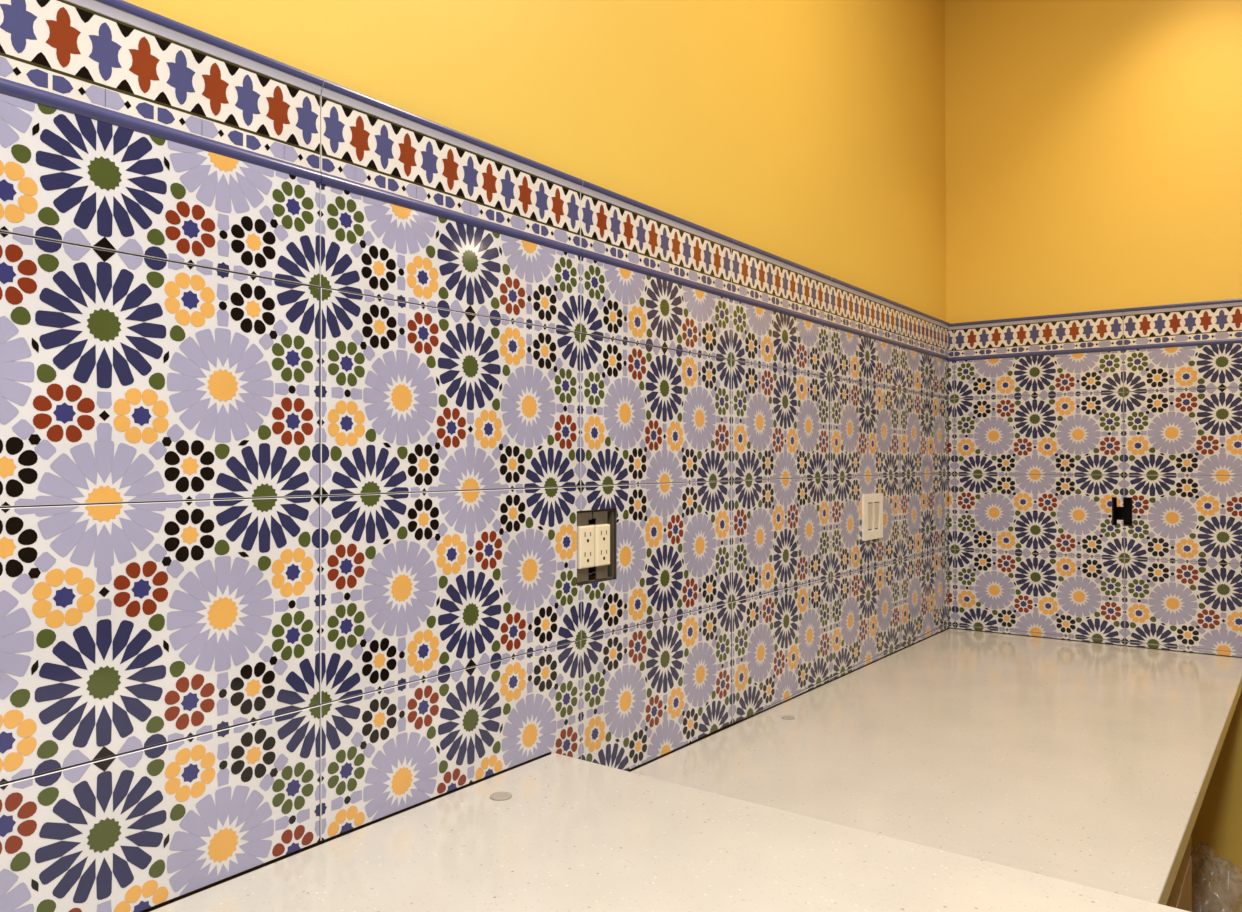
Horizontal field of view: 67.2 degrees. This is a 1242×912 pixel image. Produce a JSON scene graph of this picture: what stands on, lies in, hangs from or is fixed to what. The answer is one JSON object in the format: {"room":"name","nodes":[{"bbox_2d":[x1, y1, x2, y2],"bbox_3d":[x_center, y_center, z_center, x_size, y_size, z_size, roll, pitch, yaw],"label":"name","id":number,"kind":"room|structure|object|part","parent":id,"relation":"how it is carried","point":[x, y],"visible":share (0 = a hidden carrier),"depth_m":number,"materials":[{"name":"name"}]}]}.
{"room":"kitchen","nodes":[
{"label":"kitchen","id":0,"kind":"room"},
{"bbox_2d":[124,0,946,911],"bbox_3d":[-0.472,-0.112,0.892,0.124,2.772,4.946,0,0,36],"label":"wall","id":1,"kind":"structure","parent":0,"point":[810,134],"depth_m":1.63,"materials":[{"name":"yellow paint"}]},
{"bbox_2d":[0,0,949,911],"bbox_3d":[-0.196,0.049,1.153,0.013,0.894,3.933,0,0,36],"label":"tile backsplash","id":2,"kind":"structure","parent":1,"relation":"attached to","point":[314,390],"depth_m":1.02,"materials":[{"name":"multicoloured tile"}]},
{"bbox_3d":[-0.197,-0.389,1.156,0.013,0.018,3.933,0,0,36],"label":"cap moulding","id":3,"kind":"part","parent":2,"relation":"part of","materials":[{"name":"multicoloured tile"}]},
{"bbox_2d":[862,493,882,540],"bbox_3d":[0.605,0.145,2.244,0.007,0.109,0.121,0,0,36],"label":"light switch","id":4,"kind":"object","parent":2,"relation":"attached to","point":[872,504],"visible":1,"depth_m":2.24,"materials":[{"name":"white plastic"}]},
{"bbox_2d":[577,509,613,584],"bbox_3d":[-0.060,0.132,1.389,0.071,0.105,0.093,0,0,36],"label":"double outlet","id":5,"kind":"object","parent":1,"relation":"attached to","point":[595,528],"visible":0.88,"depth_m":1.37,"materials":[{"name":"beige plastic"}]},
{"bbox_2d":[577,512,593,581],"bbox_3d":[-0.067,0.132,1.361,0.049,0.099,0.035,0,0,36],"label":"receptacle","id":6,"kind":"object","parent":5,"relation":"attached to","point":[585,531],"depth_m":1.35,"materials":[{"name":"plastic"}]},
{"bbox_2d":[588,511,609,578],"bbox_3d":[-0.045,0.132,1.392,0.049,0.099,0.035,0,0,36],"label":"receptacle","id":7,"kind":"object","parent":5,"relation":"attached to","point":[600,530],"depth_m":1.37,"materials":[{"name":"plastic"}]},
{"bbox_2d":[945,0,1241,911],"bbox_3d":[1.462,-0.107,2.466,1.152,2.772,0.124,0,0,36],"label":"wall","id":8,"kind":"structure","parent":0,"point":[1093,148],"depth_m":2.52,"materials":[{"name":"yellow paint"}]},
{"bbox_2d":[948,298,1241,656],"bbox_3d":[1.336,0.055,2.472,0.924,0.891,0.013,0,0,36],"label":"tile backsplash","id":9,"kind":"structure","parent":8,"relation":"attached to","point":[1052,419],"depth_m":2.51,"materials":[{"name":"multicoloured tile"}]},
{"bbox_3d":[1.335,-0.381,2.474,0.924,0.018,0.013,0,0,36],"label":"cap moulding","id":10,"kind":"part","parent":9,"relation":"part of","materials":[{"name":"multicoloured tile"}]},
{"bbox_2d":[1112,497,1131,525],"bbox_3d":[1.352,0.147,2.510,0.047,0.074,0.076,0,0,36],"label":"outlet box","id":11,"kind":"object","parent":8,"relation":"attached to","point":[1124,513],"visible":0.56,"depth_m":2.53,"materials":[{"name":"black plastic"}]},
{"bbox_3d":[2.727,1.298,0.670,5.544,0.066,8.624,0,0,36],"label":"floor","id":12,"kind":"structure","parent":0,"visible":0},
{"bbox_2d":[1166,836,1191,911],"bbox_3d":[-0.248,0.871,0.445,0.716,0.799,2.732,0,0,36],"label":"base cabinet","id":13,"kind":"object","parent":12,"relation":"on","point":[1180,897],"visible":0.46,"depth_m":1.26,"materials":[{"name":"beige wood"}]},
{"bbox_2d":[150,753,1189,911],"bbox_3d":[-0.313,0.435,0.126,1.010,0.066,2.138,0,0,36],"label":"countertop","id":14,"kind":"structure","parent":13,"relation":"on","point":[572,834],"depth_m":0.93,"materials":[{"name":"white stone"}]},
{"bbox_2d":[490,792,511,800],"bbox_3d":[-0.143,0.406,1.117,0.026,0.002,0.026,0,0,36],"label":"disc","id":15,"kind":"object","parent":14,"relation":"on","point":[498,796],"visible":1,"depth_m":1.11,"materials":[{"name":"beige"}]},
{"bbox_2d":[631,628,1241,904],"bbox_3d":[0.725,0.505,1.792,0.728,0.046,1.811,0,0,36],"label":"countertop","id":16,"kind":"structure","parent":13,"relation":"on","point":[1084,763],"depth_m":1.53,"materials":[{"name":"white stone"}]},
{"bbox_2d":[782,715,794,719],"bbox_3d":[0.312,0.488,1.743,0.025,0.002,0.025,0,0,36],"label":"disc","id":17,"kind":"object","parent":16,"relation":"on","point":[787,717],"visible":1,"depth_m":1.74,"materials":[{"name":"beige"}]},
{"bbox_3d":[0.649,0.869,1.123,0.020,0.587,0.572,0,0,36],"label":"door","id":18,"kind":"part","parent":13,"relation":"part of","materials":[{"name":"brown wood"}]},
{"bbox_2d":[1192,849,1241,911],"bbox_3d":[1.377,1.094,2.201,0.312,0.365,0.324,0,0,36],"label":"plastic bag","id":19,"kind":"object","parent":12,"relation":"on","point":[1195,863],"visible":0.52,"depth_m":2.21,"materials":[{"name":"clear plastic"}]}
]}

